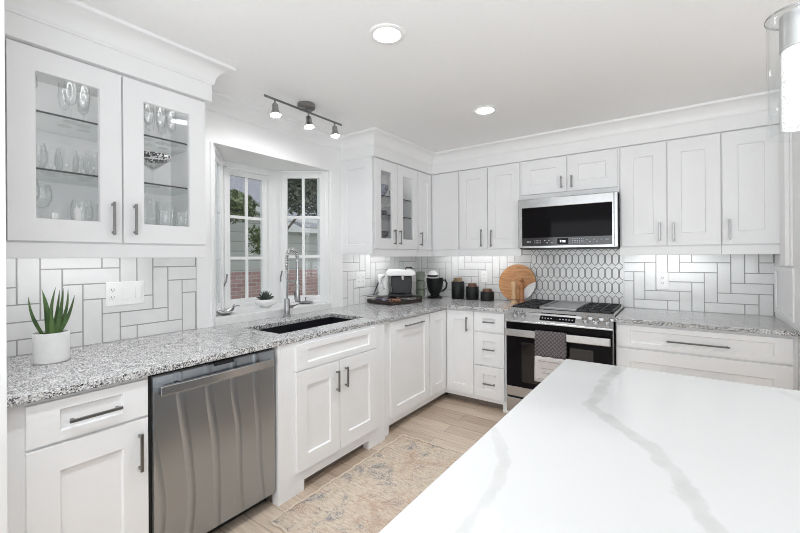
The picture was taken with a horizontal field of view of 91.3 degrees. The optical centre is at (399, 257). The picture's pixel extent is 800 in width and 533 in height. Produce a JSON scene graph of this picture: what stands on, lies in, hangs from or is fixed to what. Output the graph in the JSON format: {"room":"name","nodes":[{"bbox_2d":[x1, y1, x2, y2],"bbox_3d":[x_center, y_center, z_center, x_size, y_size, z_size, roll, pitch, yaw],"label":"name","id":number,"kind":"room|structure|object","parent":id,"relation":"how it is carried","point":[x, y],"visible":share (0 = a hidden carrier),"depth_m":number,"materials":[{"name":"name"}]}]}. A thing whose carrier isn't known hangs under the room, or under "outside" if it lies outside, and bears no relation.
{"room":"kitchen","nodes":[
{"label":"kitchen","id":0,"kind":"room"},
{"bbox_2d":[32,329,69,364],"bbox_3d":[-1.558,0.400,1.748,0.127,0.132,0.127,0,0,35],"label":"pot","id":1,"kind":"object","parent":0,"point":[49,346],"depth_m":1.70,"materials":[{"name":"white ceramic"}]},
{"bbox_2d":[6,179,418,357],"bbox_3d":[-1.530,0.150,2.377,0.151,2.460,6.100,0,0,35],"label":"wall","id":2,"kind":"structure","parent":0,"point":[169,305],"depth_m":2.17,"materials":[{"name":"grey tile"}]},
{"bbox_2d":[0,0,7,532],"bbox_3d":[-1.593,0.150,1.472,0.815,2.460,0.024,0,0,35],"label":"trim","id":3,"kind":"structure","parent":2,"relation":"attached to","point":[3,320],"depth_m":1.24,"materials":[{"name":"white paint"}]},
{"bbox_2d":[5,38,205,257],"bbox_3d":[-1.496,-0.438,1.956,0.420,0.885,0.877,0,0,35],"label":"display cabinet","id":4,"kind":"object","parent":2,"relation":"attached to","point":[125,223],"visible":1,"depth_m":1.92,"materials":[{"name":"white paint"}]},
{"bbox_2d":[38,150,62,174],"bbox_3d":[-1.648,-0.442,1.845,0.090,0.120,0.090,0,0,35],"label":"glass","id":5,"kind":"object","parent":4,"relation":"on","point":[40,150],"visible":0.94,"depth_m":1.85,"materials":[{"name":"clear glass"}]},
{"bbox_2d":[52,212,58,218],"bbox_3d":[-1.518,-0.174,1.723,0.018,0.048,0.018,0,0,35],"label":"tealight holder","id":6,"kind":"object","parent":4,"relation":"in","point":[55,215],"visible":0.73,"depth_m":1.72,"materials":[{"name":"white ceramic"}]},
{"bbox_2d":[74,207,80,219],"bbox_3d":[-1.476,-0.189,1.791,0.021,0.078,0.021,0,0,35],"label":"tealight holder","id":7,"kind":"object","parent":4,"relation":"in","point":[77,211],"visible":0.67,"depth_m":1.78,"materials":[{"name":"white ceramic"}]},
{"bbox_2d":[6,242,205,257],"bbox_3d":[-1.363,-0.029,1.863,0.024,0.065,0.877,0,0,35],"label":"light valance","id":8,"kind":"object","parent":4,"relation":"attached to","point":[13,249],"depth_m":1.83,"materials":[{"name":"white paint"}]},
{"bbox_2d":[144,151,171,186],"bbox_3d":[-1.354,-0.470,2.138,0.182,0.172,0.182,0,0,35],"label":"martini glass","id":9,"kind":"object","parent":4,"relation":"on","point":[164,158],"visible":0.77,"depth_m":2.15,"materials":[{"name":"clear glass"}]},
{"bbox_2d":[106,281,143,305],"bbox_3d":[-1.550,0.203,2.209,0.010,0.131,0.188,0,0,35],"label":"switch plate","id":10,"kind":"object","parent":2,"relation":"attached to","point":[128,292],"visible":1,"depth_m":2.20,"materials":[{"name":"white plastic"}]},
{"bbox_2d":[109,288,115,292],"bbox_3d":[-1.585,0.182,2.157,0.002,0.028,0.032,0,0,35],"label":"socket","id":11,"kind":"object","parent":10,"relation":"attached to","point":[111,290],"depth_m":2.16,"materials":[{"name":"white plastic"}]},
{"bbox_2d":[109,295,115,300],"bbox_3d":[-1.584,0.225,2.157,0.002,0.028,0.032,0,0,35],"label":"socket","id":12,"kind":"object","parent":10,"relation":"attached to","point":[111,297],"depth_m":2.15,"materials":[{"name":"white plastic"}]},
{"bbox_2d":[123,287,128,298],"bbox_3d":[-1.547,0.203,2.208,0.004,0.066,0.032,0,0,35],"label":"rocker switch","id":13,"kind":"object","parent":10,"relation":"attached to","point":[125,289],"depth_m":2.21,"materials":[{"name":"white plastic"}]},
{"bbox_2d":[135,286,141,297],"bbox_3d":[-1.511,0.203,2.259,0.004,0.066,0.032,0,0,35],"label":"rocker switch","id":14,"kind":"object","parent":10,"relation":"attached to","point":[138,289],"depth_m":2.26,"materials":[{"name":"white plastic"}]},
{"bbox_2d":[209,142,227,326],"bbox_3d":[-1.346,-0.157,2.873,0.101,1.270,0.552,0,0,-17],"label":"window","id":15,"kind":"structure","parent":2,"relation":"in","point":[219,284],"depth_m":2.85,"materials":[{"name":"white paint"}]},
{"bbox_2d":[223,161,272,308],"bbox_3d":[-1.291,-0.157,3.316,0.074,1.270,0.530,0,0,35],"label":"window","id":16,"kind":"structure","parent":2,"relation":"in","point":[264,176],"depth_m":3.31,"materials":[{"name":"white paint"}]},
{"bbox_2d":[196,110,342,328],"bbox_3d":[-0.964,-0.261,3.050,0.016,1.446,1.455,0,0,35],"label":"trim","id":17,"kind":"structure","parent":2,"relation":"attached to","point":[219,129],"depth_m":2.99,"materials":[{"name":"white paint"}]},
{"bbox_2d":[213,143,326,170],"bbox_3d":[-1.154,-0.833,3.216,0.480,0.119,1.070,0,0,35],"label":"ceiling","id":18,"kind":"structure","parent":2,"relation":"attached to","point":[230,154],"depth_m":3.13,"materials":[{"name":"white paint"}]},
{"bbox_2d":[215,302,330,325],"bbox_3d":[-1.096,0.436,3.180,0.416,0.059,1.068,0,0,35],"label":"window sill","id":19,"kind":"structure","parent":2,"relation":"attached to","point":[252,312],"depth_m":3.01,"materials":[{"name":"white paint"}]},
{"bbox_2d":[216,304,239,314],"bbox_3d":[-1.234,0.378,2.801,0.097,0.064,0.253,0,0,10],"label":"dish","id":20,"kind":"object","parent":19,"relation":"on","point":[219,311],"visible":0.99,"depth_m":2.75,"materials":[{"name":"silver metal"}]},
{"bbox_2d":[255,291,275,307],"bbox_3d":[-1.094,0.339,3.178,0.168,0.134,0.168,0,0,35],"label":"potted succulent","id":21,"kind":"object","parent":19,"relation":"on","point":[265,300],"visible":1,"depth_m":3.14,"materials":[{"name":"white ceramic"}]},
{"bbox_2d":[298,297,312,303],"bbox_3d":[-0.828,0.377,3.431,0.132,0.056,0.132,0,0,35],"label":"soap tray","id":22,"kind":"object","parent":19,"relation":"on","point":[305,301],"visible":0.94,"depth_m":3.39,"materials":[{"name":"metal"}]},
{"bbox_2d":[272,170,331,307],"bbox_3d":[-0.891,-0.159,3.513,0.552,1.270,0.101,0,0,-2],"label":"window","id":23,"kind":"structure","parent":2,"relation":"in","point":[280,178],"depth_m":3.51,"materials":[{"name":"white paint"}]},
{"bbox_2d":[356,272,364,286],"bbox_3d":[-0.387,0.220,3.847,0.008,0.145,0.133,0,0,35],"label":"outlet","id":24,"kind":"object","parent":2,"relation":"attached to","point":[360,276],"visible":1,"depth_m":3.84,"materials":[{"name":"white plastic"}]},
{"bbox_2d":[341,156,417,256],"bbox_3d":[-0.176,-0.446,3.812,0.420,0.885,0.736,0,0,35],"label":"display cabinet","id":25,"kind":"object","parent":2,"relation":"attached to","point":[362,223],"visible":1,"depth_m":3.59,"materials":[{"name":"white paint"}]},
{"bbox_2d":[381,184,387,197],"bbox_3d":[-0.205,-0.628,3.738,0.190,0.110,0.190,0,0,35],"label":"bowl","id":26,"kind":"object","parent":25,"relation":"on","point":[384,188],"visible":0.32,"depth_m":3.68,"materials":[{"name":"white ceramic"}]},
{"bbox_2d":[381,231,388,237],"bbox_3d":[-0.206,-0.200,3.716,0.200,0.084,0.200,0,0,35],"label":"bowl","id":27,"kind":"object","parent":25,"relation":"in","point":[384,234],"visible":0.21,"depth_m":3.65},
{"bbox_2d":[371,249,416,256],"bbox_3d":[-0.040,-0.037,3.724,0.024,0.065,0.724,0,0,35],"label":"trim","id":28,"kind":"structure","parent":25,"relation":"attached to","point":[374,252],"depth_m":3.69,"materials":[{"name":"white paint"}]},
{"bbox_2d":[4,0,779,165],"bbox_3d":[0.212,-1.037,3.060,4.356,0.108,2.219,0,0,-16],"label":"trim","id":29,"kind":"structure","parent":2,"relation":"attached to","point":[74,17],"depth_m":2.75,"materials":[{"name":"white paint"}]},
{"bbox_2d":[255,298,275,307],"bbox_3d":[-1.094,0.374,3.178,0.168,0.066,0.168,0,0,35],"label":"bowl","id":30,"kind":"object","parent":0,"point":[262,302],"depth_m":3.13,"materials":[{"name":"white ceramic"}]},
{"bbox_2d":[230,176,316,226],"bbox_3d":[-9.981,-1.517,17.212,8.600,6.700,19.500,0,0,35],"label":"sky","id":31,"kind":"structure","parent":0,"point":[237,183],"depth_m":18.13,"materials":[{"name":"grey"}]},
{"bbox_2d":[212,393,506,532],"bbox_3d":[0.577,1.396,0.885,5.300,0.060,6.100,0,0,35],"label":"floor","id":32,"kind":"structure","parent":0,"point":[447,422],"depth_m":3.00,"materials":[{"name":"beige wood"}]},
{"bbox_2d":[7,376,148,532],"bbox_3d":[-1.467,0.938,1.672,0.778,0.883,0.437,0,0,35],"label":"base cabinet","id":33,"kind":"object","parent":32,"relation":"on","point":[77,462],"visible":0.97,"depth_m":1.46,"materials":[{"name":"white paint"}]},
{"bbox_2d":[148,348,275,532],"bbox_3d":[-1.087,0.936,2.059,0.622,0.882,0.629,0,0,35],"label":"dishwasher","id":34,"kind":"object","parent":32,"relation":"on","point":[212,438],"visible":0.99,"depth_m":1.86,"materials":[{"name":"silver metal"}]},
{"bbox_2d":[270,322,384,505],"bbox_3d":[-0.681,0.933,2.751,0.808,0.883,0.962,0,0,35],"label":"base cabinet","id":35,"kind":"object","parent":32,"relation":"on","point":[330,389],"visible":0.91,"depth_m":2.43,"materials":[{"name":"white paint"}]},
{"bbox_2d":[270,434,463,532],"bbox_3d":[0.002,1.364,2.281,0.821,0.013,1.226,0,0,35],"label":"rug","id":36,"kind":"object","parent":32,"relation":"on","point":[369,495],"visible":0.71,"depth_m":2.27,"materials":[{"name":"beige fabric"}]},
{"bbox_2d":[384,312,429,435],"bbox_3d":[-0.220,0.930,3.425,0.778,0.883,0.668,0,0,35],"label":"base cabinet","id":37,"kind":"object","parent":32,"relation":"on","point":[406,340],"visible":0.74,"depth_m":3.21,"materials":[{"name":"white paint"}]},
{"bbox_2d":[422,308,477,407],"bbox_3d":[0.362,0.926,4.026,1.030,0.883,0.983,0,0,35],"label":"base cabinet","id":38,"kind":"object","parent":32,"relation":"on","point":[451,330],"visible":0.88,"depth_m":3.66,"materials":[{"name":"white paint"}]},
{"bbox_2d":[7,295,517,407],"bbox_3d":[-0.291,0.473,2.822,1.350,0.030,3.680,0,0,35],"label":"countertop","id":39,"kind":"structure","parent":38,"relation":"on","point":[88,367],"depth_m":2.00,"materials":[{"name":"white stone"}]},
{"bbox_2d":[28,287,74,364],"bbox_3d":[-1.560,0.301,1.751,0.127,0.330,0.134,0,0,-8],"label":"aloe","id":40,"kind":"object","parent":39,"relation":"on","point":[51,345],"visible":1,"depth_m":1.72,"materials":[{"name":"white ceramic"}]},
{"bbox_2d":[283,247,300,316],"bbox_3d":[-0.820,0.193,3.016,0.175,0.536,0.093,0,0,35],"label":"faucet","id":41,"kind":"object","parent":39,"relation":"on","point":[287,306],"visible":1,"depth_m":3.01,"materials":[{"name":"metal"}]},
{"bbox_2d":[260,317,352,333],"bbox_3d":[-0.640,0.593,2.774,0.389,0.203,0.809,0,0,35],"label":"sink","id":42,"kind":"object","parent":39,"relation":"in","point":[330,320],"visible":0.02,"depth_m":2.96,"materials":[{"name":"black metal"}]},
{"bbox_2d":[373,267,414,295],"bbox_3d":[-0.061,0.243,4.008,0.426,0.290,0.297,0,0,0],"label":"coffee machine","id":43,"kind":"object","parent":39,"relation":"on","point":[401,279],"visible":1,"depth_m":3.93,"materials":[{"name":"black plastic"}]},
{"bbox_2d":[367,295,421,305],"bbox_3d":[-0.061,0.422,3.941,0.412,0.068,0.392,0,0,-43],"label":"pod drawer","id":44,"kind":"object","parent":39,"relation":"on","point":[403,301],"visible":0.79,"depth_m":3.82,"materials":[{"name":"brown metal"}]},
{"bbox_2d":[416,289,426,298],"bbox_3d":[0.228,0.405,4.308,0.101,0.098,0.101,0,0,-44],"label":"mug","id":45,"kind":"object","parent":39,"relation":"on","point":[418,292],"visible":0.82,"depth_m":4.27,"materials":[{"name":"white ceramic"}]},
{"bbox_2d":[416,280,426,289],"bbox_3d":[0.227,0.307,4.308,0.101,0.098,0.101,0,0,-44],"label":"mug","id":46,"kind":"object","parent":45,"relation":"on","point":[420,285],"visible":0.97,"depth_m":4.27,"materials":[{"name":"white ceramic"}]},
{"bbox_2d":[416,271,426,280],"bbox_3d":[0.226,0.208,4.308,0.101,0.098,0.101,0,0,-44],"label":"mug","id":47,"kind":"object","parent":46,"relation":"on","point":[420,275],"visible":1,"depth_m":4.27,"materials":[{"name":"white ceramic"}]},
{"bbox_2d":[426,278,447,298],"bbox_3d":[0.394,0.342,4.342,0.190,0.222,0.206,0,0,-35],"label":"mug","id":48,"kind":"object","parent":39,"relation":"on","point":[434,285],"visible":0.96,"depth_m":4.28,"materials":[{"name":"black ceramic"}]},
{"bbox_3d":[0.372,0.249,4.360,0.123,0.051,0.123,0,0,35],"label":"cup","id":49,"kind":"object","parent":48,"relation":"in","visible":0},
{"bbox_2d":[427,270,437,276],"bbox_3d":[0.363,0.183,4.366,0.125,0.072,0.125,0,0,35],"label":"cup","id":50,"kind":"object","parent":49,"relation":"on","point":[432,273],"visible":0.99,"depth_m":4.32,"materials":[{"name":"white ceramic"}]},
{"bbox_2d":[451,277,463,298],"bbox_3d":[0.631,0.338,4.271,0.138,0.228,0.138,0,0,35],"label":"canister","id":51,"kind":"object","parent":39,"relation":"on","point":[457,285],"visible":1,"depth_m":4.22,"materials":[{"name":"black ceramic"}]},
{"bbox_2d":[466,283,478,299],"bbox_3d":[0.770,0.364,4.160,0.134,0.174,0.134,0,0,35],"label":"canister","id":52,"kind":"object","parent":39,"relation":"on","point":[472,290],"visible":1,"depth_m":4.11,"materials":[{"name":"black ceramic"}]},
{"bbox_2d":[480,288,493,300],"bbox_3d":[0.905,0.389,4.051,0.140,0.122,0.140,0,0,35],"label":"canister","id":53,"kind":"object","parent":39,"relation":"on","point":[486,294],"visible":1,"depth_m":4.00,"materials":[{"name":"black ceramic"}]},
{"bbox_2d":[511,281,516,303],"bbox_3d":[1.104,0.340,3.793,0.061,0.216,0.061,0,0,35],"label":"pepper mill","id":54,"kind":"object","parent":39,"relation":"on","point":[513,283],"visible":1,"depth_m":3.77,"materials":[{"name":"brown wood"}]},
{"bbox_2d":[499,264,535,300],"bbox_3d":[1.179,0.258,3.943,0.374,0.369,0.091,0,0,35],"label":"serving board","id":55,"kind":"object","parent":39,"relation":"on","point":[514,272],"visible":0.81,"depth_m":3.94,"materials":[{"name":"brown wood"}]},
{"bbox_2d":[518,278,524,302],"bbox_3d":[1.176,0.325,3.785,0.067,0.246,0.067,0,0,35],"label":"pepper mill","id":56,"kind":"object","parent":39,"relation":"on","point":[521,299],"visible":0.9,"depth_m":3.77,"materials":[{"name":"brown wood"}]},
{"bbox_2d":[474,310,508,412],"bbox_3d":[0.995,0.922,3.746,0.324,0.883,0.703,0,0,35],"label":"base cabinet","id":57,"kind":"object","parent":32,"relation":"on","point":[490,337],"visible":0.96,"depth_m":3.49,"materials":[{"name":"white paint"}]},
{"bbox_2d":[505,299,623,410],"bbox_3d":[1.427,0.886,3.366,0.808,0.950,0.803,0,0,35],"label":"range","id":58,"kind":"object","parent":32,"relation":"on","point":[590,327],"visible":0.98,"depth_m":3.18,"materials":[{"name":"silver metal"}]},
{"bbox_2d":[534,330,566,381],"bbox_3d":[1.175,0.784,3.056,0.239,0.404,0.043,0,0,35],"label":"dish towel","id":59,"kind":"object","parent":58,"relation":"hanging from","point":[550,347],"visible":0.88,"depth_m":3.05,"materials":[{"name":"grey fabric"}]},
{"bbox_2d":[510,305,623,316],"bbox_3d":[1.467,0.441,3.425,0.808,0.029,0.640,0,0,35],"label":"cooktop","id":60,"kind":"object","parent":58,"relation":"in","point":[598,310],"depth_m":3.21,"materials":[{"name":"silver metal"}]},
{"bbox_2d":[379,359,799,532],"bbox_3d":[0.286,0.911,0.074,1.190,0.914,3.246,0,0,35],"label":"kitchen island","id":61,"kind":"object","parent":32,"relation":"on","point":[592,447],"visible":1,"depth_m":0.86,"materials":[{"name":"white stone"}]},
{"bbox_2d":[616,322,797,390],"bbox_3d":[2.182,0.915,2.884,0.963,0.883,0.733,0,0,35],"label":"base cabinet","id":62,"kind":"object","parent":32,"relation":"on","point":[768,360],"visible":0.39,"depth_m":2.57,"materials":[{"name":"white paint"}]},
{"bbox_2d":[614,307,799,336],"bbox_3d":[2.175,0.457,2.882,0.967,0.030,0.724,0,0,35],"label":"countertop","id":63,"kind":"structure","parent":62,"relation":"on","point":[758,324],"depth_m":2.74,"materials":[{"name":"white stone"}]},
{"bbox_2d":[77,0,798,151],"bbox_3d":[0.561,-1.134,0.885,5.300,0.080,6.100,0,0,35],"label":"ceiling","id":64,"kind":"structure","parent":0,"point":[544,65],"depth_m":2.12,"materials":[{"name":"white paint"}]},
{"bbox_2d":[264,94,341,138],"bbox_3d":[-0.662,-1.000,2.779,0.124,0.171,0.700,0,0,35],"label":"track light","id":65,"kind":"object","parent":64,"relation":"attached to","point":[308,107],"visible":1,"depth_m":2.74,"materials":[{"name":"silver metal"}]},
{"bbox_2d":[369,23,404,44],"bbox_3d":[-0.063,-1.085,1.909,0.176,0.008,0.176,0,0,35],"label":"recessed light","id":66,"kind":"object","parent":64,"relation":"in","point":[385,33],"visible":1,"depth_m":1.90,"materials":[{"name":"white plastic"}]},
{"bbox_2d":[473,105,496,114],"bbox_3d":[0.632,-1.089,2.907,0.176,0.008,0.176,0,0,35],"label":"recessed light","id":67,"kind":"object","parent":64,"relation":"in","point":[482,110],"visible":1,"depth_m":2.90,"materials":[{"name":"white plastic"}]},
{"bbox_2d":[764,0,799,131],"bbox_3d":[0.826,-0.673,0.802,0.120,0.844,0.120,0,0,35],"label":"pendant light","id":68,"kind":"object","parent":64,"relation":"hanging from","point":[789,22],"visible":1,"depth_m":0.80,"materials":[{"name":"silver metal"}]},
{"bbox_2d":[775,131,799,390],"bbox_3d":[3.336,0.119,1.942,2.015,2.460,0.930,0,0,35],"label":"wall","id":69,"kind":"structure","parent":0,"point":[783,278],"depth_m":2.39,"materials":[{"name":"white paint"}]},
{"bbox_2d":[774,266,794,322],"bbox_3d":[2.583,0.234,2.631,0.012,0.340,0.560,0,0,35],"label":"trim","id":70,"kind":"structure","parent":69,"relation":"attached to","point":[791,270],"depth_m":2.54,"materials":[{"name":"white paint"}]},
{"bbox_2d":[779,89,792,265],"bbox_3d":[2.506,-0.526,2.547,0.032,1.160,0.260,0,0,35],"label":"trim","id":71,"kind":"structure","parent":69,"relation":"attached to","point":[785,138],"depth_m":2.48,"materials":[{"name":"white paint"}]},
{"bbox_3d":[1.521,0.130,3.876,3.385,2.460,0.120,0,0,35],"label":"wall","id":72,"kind":"structure","parent":0,"visible":0},
{"bbox_2d":[521,148,619,199],"bbox_3d":[1.548,-0.716,3.558,0.811,0.367,0.360,0,0,35],"label":"upper cabinet","id":73,"kind":"object","parent":72,"relation":"attached to","point":[596,171],"visible":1,"depth_m":3.41,"materials":[{"name":"white paint"}]},
{"bbox_2d":[518,191,619,249],"bbox_3d":[1.531,-0.299,3.528,0.805,0.454,0.409,0,0,35],"label":"microwave","id":74,"kind":"object","parent":73,"relation":"attached to","point":[585,221],"visible":0.98,"depth_m":3.34,"materials":[{"name":"silver metal"}]},
{"bbox_2d":[527,238,601,242],"bbox_3d":[1.421,-0.141,3.359,0.661,0.034,0.001,0,0,35],"label":"print","id":75,"kind":"object","parent":74,"relation":"attached to","point":[575,238],"depth_m":3.31},
{"bbox_2d":[419,248,774,315],"bbox_3d":[1.504,0.180,3.809,3.135,0.600,0.011,0,0,35],"label":"backsplash","id":76,"kind":"structure","parent":72,"relation":"attached to","point":[714,283],"depth_m":3.42,"materials":[{"name":"grey tile"}]},
{"bbox_2d":[417,171,459,256],"bbox_3d":[0.332,-0.450,4.276,0.710,0.885,0.601,0,0,35],"label":"upper cabinet","id":77,"kind":"object","parent":76,"relation":"attached to","point":[438,195],"visible":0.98,"depth_m":4.13,"materials":[{"name":"white paint"}]},
{"bbox_2d":[5,10,779,174],"bbox_3d":[0.426,-0.947,2.312,3.145,0.112,3.690,0,0,35],"label":"trim","id":78,"kind":"structure","parent":77,"relation":"attached to","point":[18,28],"depth_m":2.68,"materials":[{"name":"white paint"}]},
{"bbox_2d":[417,250,458,256],"bbox_3d":[0.394,-0.040,4.052,0.351,0.065,0.303,0,0,35],"label":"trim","id":79,"kind":"structure","parent":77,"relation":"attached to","point":[420,253],"depth_m":4.14,"materials":[{"name":"white paint"}]},
{"bbox_2d":[481,271,487,281],"bbox_3d":[0.911,0.209,4.218,0.070,0.120,0.008,0,0,35],"label":"outlet","id":80,"kind":"object","parent":76,"relation":"attached to","point":[484,274],"visible":1,"depth_m":4.21,"materials":[{"name":"white plastic"}]},
{"bbox_2d":[459,162,523,255],"bbox_3d":[0.955,-0.454,3.981,0.645,0.885,0.360,0,0,35],"label":"upper cabinet","id":81,"kind":"object","parent":76,"relation":"attached to","point":[489,197],"visible":0.98,"depth_m":3.85,"materials":[{"name":"white paint"}]},
{"bbox_2d":[459,249,521,255],"bbox_3d":[0.883,-0.043,3.875,0.645,0.065,0.024,0,0,35],"label":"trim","id":82,"kind":"structure","parent":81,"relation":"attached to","point":[462,252],"depth_m":3.85,"materials":[{"name":"white paint"}]},
{"bbox_2d":[656,272,668,288],"bbox_3d":[2.212,0.199,3.294,0.088,0.141,0.008,0,0,35],"label":"outlet","id":83,"kind":"object","parent":76,"relation":"attached to","point":[662,278],"visible":1,"depth_m":3.29,"materials":[{"name":"white plastic"}]},
{"bbox_2d":[619,133,721,254],"bbox_3d":[2.145,-0.461,3.135,0.646,0.885,0.360,0,0,35],"label":"upper cabinet","id":84,"kind":"object","parent":76,"relation":"attached to","point":[670,191],"visible":1,"depth_m":3.00,"materials":[{"name":"white paint"}]},
{"bbox_2d":[620,245,721,254],"bbox_3d":[2.073,-0.051,3.029,0.646,0.065,0.024,0,0,35],"label":"light valance","id":85,"kind":"object","parent":84,"relation":"attached to","point":[624,249],"depth_m":3.01,"materials":[{"name":"white paint"}]},
{"bbox_2d":[721,124,779,253],"bbox_3d":[2.542,-0.464,2.853,0.325,0.885,0.360,0,0,35],"label":"upper cabinet","id":86,"kind":"object","parent":76,"relation":"attached to","point":[750,181],"visible":0.88,"depth_m":2.74,"materials":[{"name":"white paint"}]},
{"bbox_2d":[623,255,624,306],"bbox_3d":[1.985,0.205,3.465,0.010,0.476,0.013,0,0,35],"label":"trim","id":87,"kind":"structure","parent":72,"relation":"attached to","point":[623,255],"depth_m":3.46,"materials":[{"name":"white tile"}]},
{"label":"outside","id":88,"kind":"structure","parent":0,"visible":0},
{"bbox_3d":[-14.695,1.873,16.591,36.800,0.020,60.000,0,0,35],"label":"ground","id":89,"kind":"structure","parent":88,"visible":0},
{"bbox_2d":[230,189,258,224],"bbox_3d":[-2.643,0.367,6.005,0.744,2.844,1.077,0,0,8],"label":"tree","id":90,"kind":"object","parent":89,"relation":"on","point":[237,207],"visible":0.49,"depth_m":6.06,"materials":[{"name":"green plant"}]},
{"bbox_2d":[248,225,259,254],"bbox_3d":[-2.527,0.572,7.281,0.598,2.431,0.651,0,0,-32],"label":"shrub","id":91,"kind":"object","parent":89,"relation":"on","point":[255,238],"visible":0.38,"depth_m":7.18,"materials":[{"name":"green plant"}]},
{"bbox_2d":[230,189,317,298],"bbox_3d":[-3.122,-0.175,11.789,5.250,3.930,12.400,0,0,35],"label":"house","id":92,"kind":"structure","parent":89,"relation":"on","point":[237,231],"depth_m":8.02,"materials":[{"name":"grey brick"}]},
{"bbox_2d":[288,179,316,228],"bbox_3d":[-1.589,-0.237,6.941,1.816,4.039,1.904,0,0,35],"label":"tree","id":93,"kind":"object","parent":89,"relation":"on","point":[295,190],"visible":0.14,"depth_m":6.59,"materials":[{"name":"green plant"}]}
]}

